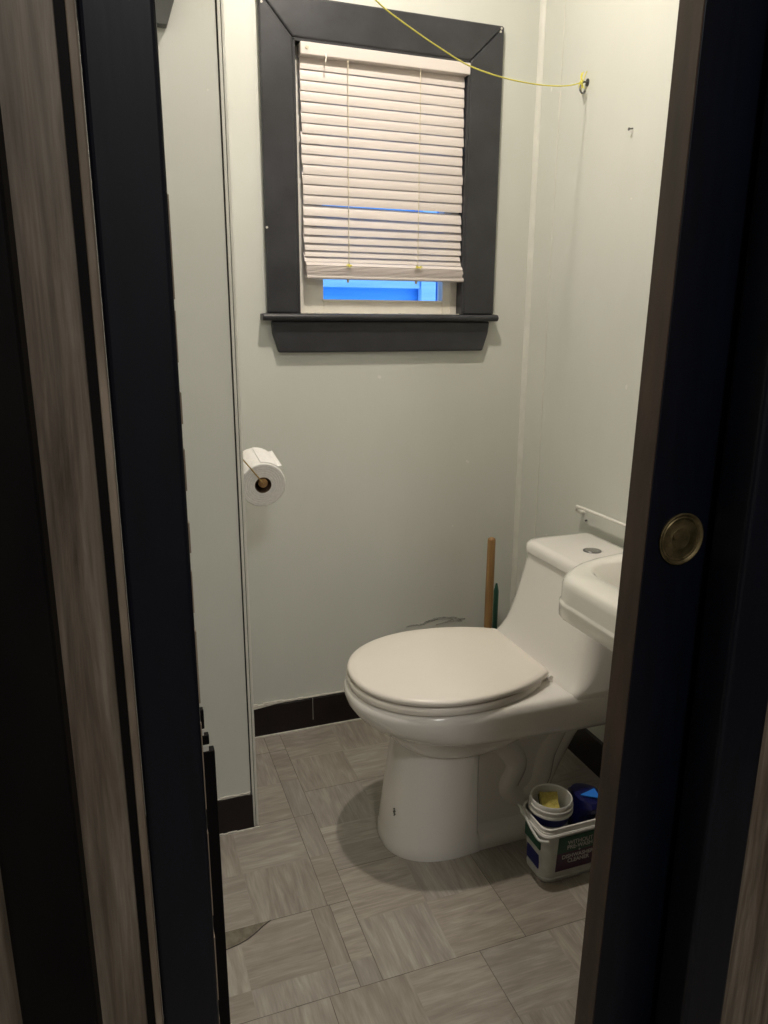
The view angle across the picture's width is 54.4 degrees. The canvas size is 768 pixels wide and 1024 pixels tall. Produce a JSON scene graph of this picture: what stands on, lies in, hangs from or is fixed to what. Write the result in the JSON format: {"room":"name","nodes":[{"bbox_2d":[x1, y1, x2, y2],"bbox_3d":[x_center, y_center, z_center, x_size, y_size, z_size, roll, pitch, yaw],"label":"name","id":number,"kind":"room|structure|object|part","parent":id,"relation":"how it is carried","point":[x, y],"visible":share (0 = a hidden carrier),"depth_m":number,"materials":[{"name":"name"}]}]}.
{"room":"bathroom","nodes":[
{"label":"bathroom","id":0,"kind":"room"},
{"bbox_2d":[77,0,250,812],"bbox_3d":[-0.603,-0.468,1.697,0.426,2.450,0.540,-5,15,-19],"label":"wall","id":1,"kind":"structure","parent":0,"point":[187,48],"depth_m":1.53,"materials":[{"name":"paint"}]},
{"bbox_2d":[76,0,173,27],"bbox_3d":[-0.475,-0.929,1.317,0.249,0.114,0.020,-5,15,-19],"label":"board","id":2,"kind":"object","parent":1,"relation":"attached to","point":[163,7],"visible":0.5,"depth_m":1.34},
{"bbox_2d":[146,791,259,847],"bbox_3d":[-0.463,0.733,1.757,0.336,0.097,0.015,-5,15,-19],"label":"baseboard","id":3,"kind":"structure","parent":1,"relation":"attached to","point":[235,812],"depth_m":1.80,"materials":[{"name":"black tile"}]},
{"bbox_2d":[215,0,258,825],"bbox_3d":[-0.308,-0.424,1.536,0.006,2.450,0.034,-5,15,-19],"label":"trim","id":4,"kind":"structure","parent":1,"relation":"attached to","point":[221,1],"depth_m":1.56,"materials":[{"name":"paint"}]},
{"bbox_2d":[243,459,267,487],"bbox_3d":[-0.324,-0.114,1.764,0.078,0.099,0.135,-5,15,-19],"label":"toilet paper holder","id":5,"kind":"object","parent":1,"relation":"attached to","point":[262,482],"visible":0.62,"depth_m":1.73,"materials":[{"name":"gold metal"}]},
{"bbox_2d":[243,447,285,505],"bbox_3d":[-0.301,-0.086,1.790,0.107,0.125,0.133,-5,15,-19],"label":"toilet paper roll","id":6,"kind":"object","parent":5,"relation":"on","point":[265,464],"visible":0.94,"depth_m":1.75,"materials":[{"name":"paper"}]},
{"bbox_2d":[149,720,599,1023],"bbox_3d":[0.278,1.088,0.710,3.417,0.062,3.986,-5,15,-19],"label":"floor","id":7,"kind":"structure","parent":0,"point":[411,915],"depth_m":1.56,"materials":[{"name":"tile"}]},
{"bbox_2d":[344,533,622,861],"bbox_3d":[0.254,0.437,1.786,0.713,0.663,0.383,-5,15,-19],"label":"toilet","id":8,"kind":"object","parent":7,"relation":"on","point":[475,719],"visible":0.93,"depth_m":1.69,"materials":[{"name":"white ceramic"}]},
{"bbox_3d":[0.117,0.367,1.717,0.408,0.018,0.376,-5,15,-19],"label":"seat","id":9,"kind":"part","parent":8,"relation":"part of","materials":[{"name":"plastic"}]},
{"bbox_3d":[0.127,0.346,1.715,0.425,0.017,0.373,-5,15,-19],"label":"lid","id":10,"kind":"part","parent":8,"relation":"part of","materials":[{"name":"plastic"}]},
{"bbox_3d":[0.461,0.251,1.816,0.270,0.249,0.379,-5,15,-19],"label":"tank","id":11,"kind":"part","parent":8,"relation":"part of","materials":[{"name":"white ceramic"}]},
{"bbox_3d":[0.499,0.112,1.794,0.196,0.031,0.336,-5,15,-19],"label":"tank lid","id":12,"kind":"part","parent":8,"relation":"part of","materials":[{"name":"white ceramic"}]},
{"bbox_2d":[484,537,495,627],"bbox_3d":[0.317,0.354,2.283,0.112,0.575,0.112,-5,15,-19],"label":"plunger","id":13,"kind":"object","parent":7,"relation":"on","point":[489,589],"visible":0.2,"depth_m":2.24,"materials":[{"name":"brown wood"}]},
{"bbox_2d":[492,583,498,628],"bbox_3d":[0.351,0.417,2.389,0.048,0.400,0.048,-5,15,-19],"label":"toilet brush","id":14,"kind":"object","parent":7,"relation":"on","point":[496,590],"visible":0.22,"depth_m":2.35,"materials":[{"name":"green plastic"}]},
{"bbox_2d":[517,800,595,881],"bbox_3d":[0.396,0.728,1.680,0.178,0.153,0.120,-5,15,-19],"label":"plastic tub","id":15,"kind":"object","parent":7,"relation":"on","point":[553,855],"visible":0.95,"depth_m":1.64,"materials":[{"name":"white plastic"}]},
{"bbox_3d":[0.332,0.764,1.666,0.002,0.034,0.047,-5,15,-19],"label":"panel","id":16,"kind":"part","parent":15,"relation":"part of","materials":[{"name":"blue"}]},
{"bbox_3d":[0.320,0.680,1.635,0.019,0.037,0.115,-7,16,-26],"label":"handle","id":17,"kind":"part","parent":15,"relation":"part of","materials":[{"name":"plastic"}]},
{"bbox_2d":[528,783,572,828],"bbox_3d":[0.369,0.711,1.671,0.097,0.177,0.097,-5,15,-19],"label":"plastic jar","id":18,"kind":"object","parent":15,"relation":"in","point":[550,818],"visible":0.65,"depth_m":1.63,"materials":[{"name":"white plastic"}]},
{"bbox_2d":[538,791,559,807],"bbox_3d":[0.368,0.654,1.662,0.042,0.050,0.063,0,14,0],"label":"sponge","id":19,"kind":"object","parent":18,"relation":"in","point":[547,799],"visible":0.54,"depth_m":1.66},
{"bbox_3d":[0.419,0.764,1.648,0.093,0.048,0.004,-5,15,-19],"label":"label panel","id":20,"kind":"part","parent":15,"relation":"part of","materials":[{"name":"purple"}]},
{"bbox_2d":[568,783,597,824],"bbox_3d":[0.451,0.704,1.697,0.061,0.168,0.097,-5,15,-19],"label":"bag","id":21,"kind":"object","parent":15,"relation":"in","point":[585,796],"visible":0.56,"depth_m":1.66,"materials":[{"name":"blue plastic"}]},
{"bbox_2d":[224,0,539,704],"bbox_3d":[-0.034,-0.570,2.103,0.962,2.450,0.141,-5,15,-19],"label":"wall","id":22,"kind":"structure","parent":0,"point":[399,469],"depth_m":2.14,"materials":[{"name":"paint"}]},
{"bbox_2d":[254,690,361,738],"bbox_3d":[-0.011,0.584,2.326,0.914,0.105,0.017,-5,15,-19],"label":"baseboard","id":23,"kind":"structure","parent":22,"relation":"attached to","point":[278,717],"depth_m":2.25,"materials":[{"name":"black tile"}]},
{"bbox_2d":[257,0,503,352],"bbox_3d":[-0.012,-0.854,1.996,0.676,0.831,0.136,-5,15,-19],"label":"window","id":24,"kind":"structure","parent":22,"relation":"in","point":[305,315],"depth_m":1.96,"materials":[{"name":"black paint"}]},
{"bbox_3d":[-0.261,-0.869,1.853,0.081,0.728,0.018,-5,15,-19],"label":"casing","id":25,"kind":"part","parent":24,"relation":"part of","materials":[{"name":"black paint"}]},
{"bbox_3d":[-0.015,-0.859,1.994,0.462,0.639,0.040,-5,15,-19],"label":"sash","id":26,"kind":"part","parent":24,"relation":"part of","materials":[{"name":"plastic"}]},
{"bbox_3d":[-0.003,-0.855,2.001,0.346,0.557,0.004,-5,15,-19],"label":"glass","id":27,"kind":"part","parent":24,"relation":"part of","materials":[{"name":"blue glass"}]},
{"bbox_2d":[297,41,470,283],"bbox_3d":[0.007,-0.885,1.951,0.454,0.554,0.043,-5,15,-19],"label":"window blind","id":28,"kind":"object","parent":24,"relation":"attached to","point":[380,129],"visible":1,"depth_m":1.94,"materials":[{"name":"plastic"}]},
{"bbox_3d":[-0.094,-0.885,1.919,0.003,0.483,0.033,-3,15,-14],"label":"ladder cord","id":29,"kind":"part","parent":28,"relation":"part of","materials":[{"name":"white fabric"}]},
{"bbox_3d":[0.007,-0.632,2.019,0.448,0.013,0.027,-5,15,-19],"label":"rail","id":30,"kind":"part","parent":28,"relation":"part of","materials":[{"name":"plastic"}]},
{"bbox_3d":[0.089,-0.901,1.984,0.003,0.483,0.033,-3,15,-14],"label":"ladder cord","id":31,"kind":"part","parent":28,"relation":"part of","materials":[{"name":"white fabric"}]},
{"bbox_3d":[0.007,-1.203,1.867,0.646,0.091,0.018,-5,15,-19],"label":"head casing","id":32,"kind":"part","parent":24,"relation":"part of","materials":[{"name":"black paint"}]},
{"bbox_3d":[0.267,-0.915,2.039,0.095,0.729,0.018,-5,15,-19],"label":"casing","id":33,"kind":"part","parent":24,"relation":"part of","materials":[{"name":"black paint"}]},
{"bbox_2d":[510,0,546,607],"bbox_3d":[0.420,-0.588,2.185,0.012,2.450,0.012,-5,15,-19],"label":"trim","id":34,"kind":"structure","parent":22,"relation":"attached to","point":[543,3],"depth_m":2.17,"materials":[{"name":"paint"}]},
{"bbox_2d":[0,0,767,1023],"bbox_3d":[-0.037,-0.197,0.660,2.800,2.450,0.120,-5,15,-19],"label":"wall","id":35,"kind":"structure","parent":0,"point":[31,104],"depth_m":0.58,"materials":[{"name":"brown wood"}]},
{"bbox_2d":[0,105,102,1023],"bbox_3d":[-0.272,-0.149,0.492,0.056,2.440,0.048,-5,15,-19],"label":"door frame","id":36,"kind":"structure","parent":35,"relation":"attached to","point":[43,869],"depth_m":0.55,"materials":[{"name":"black paint"}]},
{"bbox_2d":[53,0,154,1023],"bbox_3d":[-0.214,-0.160,0.536,0.006,2.440,0.003,-5,15,-19],"label":"batten","id":37,"kind":"object","parent":35,"relation":"attached to","point":[59,11],"visible":1,"depth_m":0.57,"materials":[{"name":"paint"}]},
{"bbox_2d":[64,0,162,1023],"bbox_3d":[-0.208,-0.161,0.536,0.006,2.440,0.006,-5,15,-19],"label":"batten","id":38,"kind":"object","parent":35,"relation":"attached to","point":[69,4],"visible":1,"depth_m":0.57,"materials":[{"name":"grey wood"}]},
{"bbox_2d":[76,0,219,1023],"bbox_3d":[-0.201,-0.013,0.645,0.052,2.100,0.124,-5,15,-19],"label":"door frame","id":39,"kind":"structure","parent":35,"relation":"attached to","point":[118,39],"depth_m":0.58,"materials":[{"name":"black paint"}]},
{"bbox_2d":[200,707,230,1023],"bbox_3d":[-0.194,0.587,0.879,0.023,0.822,0.011,-5,15,-19],"label":"door stop","id":40,"kind":"object","parent":35,"relation":"attached to","point":[212,815],"visible":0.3,"depth_m":0.83,"materials":[{"name":"black paint"}]},
{"bbox_2d":[575,0,767,1023],"bbox_3d":[0.574,-0.045,0.936,0.644,2.016,0.039,-5,15,-19],"label":"door","id":41,"kind":"structure","parent":35,"relation":"in","point":[719,79],"depth_m":0.83,"materials":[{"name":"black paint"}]},
{"bbox_3d":[0.337,0.031,0.848,0.061,0.061,0.003,-5,15,-19],"label":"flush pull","id":42,"kind":"part","parent":41,"relation":"part of","materials":[{"name":"gold metal"}]},
{"bbox_2d":[654,81,767,1023],"bbox_3d":[0.412,-0.054,0.815,0.068,2.100,0.052,-5,15,-19],"label":"door frame","id":43,"kind":"structure","parent":35,"relation":"attached to","point":[730,699],"depth_m":0.86,"materials":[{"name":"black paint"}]},
{"bbox_2d":[516,0,678,741],"bbox_3d":[0.696,-0.445,1.635,0.120,2.450,1.270,-5,15,-19],"label":"wall","id":44,"kind":"structure","parent":0,"point":[608,175],"depth_m":1.89,"materials":[{"name":"paint"}]},
{"bbox_2d":[534,0,565,537],"bbox_3d":[0.459,-0.565,2.096,0.002,2.450,0.004,-5,15,-19],"label":"trim","id":45,"kind":"structure","parent":44,"relation":"attached to","point":[565,0],"depth_m":2.06,"materials":[{"name":"paint"}]},
{"bbox_2d":[579,78,588,93],"bbox_3d":[0.492,-1.052,1.847,0.024,0.037,0.014,-5,15,-19],"label":"wall hook","id":46,"kind":"object","parent":44,"relation":"attached to","point":[586,82],"visible":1,"depth_m":1.85,"materials":[{"name":"grey metal"}]},
{"bbox_2d":[568,728,602,777],"bbox_3d":[0.631,0.701,1.899,0.012,0.098,1.252,-5,15,-19],"label":"baseboard","id":47,"kind":"structure","parent":44,"relation":"attached to","point":[584,745],"depth_m":2.07,"materials":[{"name":"black tile"}]},
{"bbox_2d":[558,553,622,651],"bbox_3d":[0.556,0.265,1.377,0.428,0.289,0.436,-5,15,-19],"label":"sink","id":48,"kind":"object","parent":44,"relation":"attached to","point":[588,600],"visible":0.09,"depth_m":1.32,"materials":[{"name":"white ceramic"}]},
{"bbox_2d":[575,505,625,526],"bbox_3d":[0.584,0.034,1.850,0.026,0.028,0.361,-5,15,-19],"label":"towel bar","id":49,"kind":"object","parent":44,"relation":"attached to","point":[583,509],"visible":0.6,"depth_m":1.92,"materials":[{"name":"white metal"}]},
{"bbox_3d":[0.121,-1.316,-0.061,3.000,0.080,3.830,-5,15,-19],"label":"ceiling","id":50,"kind":"structure","parent":0,"visible":0},
{"bbox_3d":[0.034,-1.564,1.122,0.170,0.034,0.170,-5,15,-19],"label":"ceiling lamp","id":51,"kind":"object","parent":50,"relation":"attached to","visible":0},
{"bbox_2d":[375,0,586,90],"bbox_3d":[0.220,-1.264,1.467,0.086,0.716,0.839,14,20,43],"label":"pull cord","id":52,"kind":"object","parent":51,"relation":"hanging from","point":[381,5],"visible":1,"depth_m":1.55,"materials":[{"name":"yellow fabric"}]}
]}

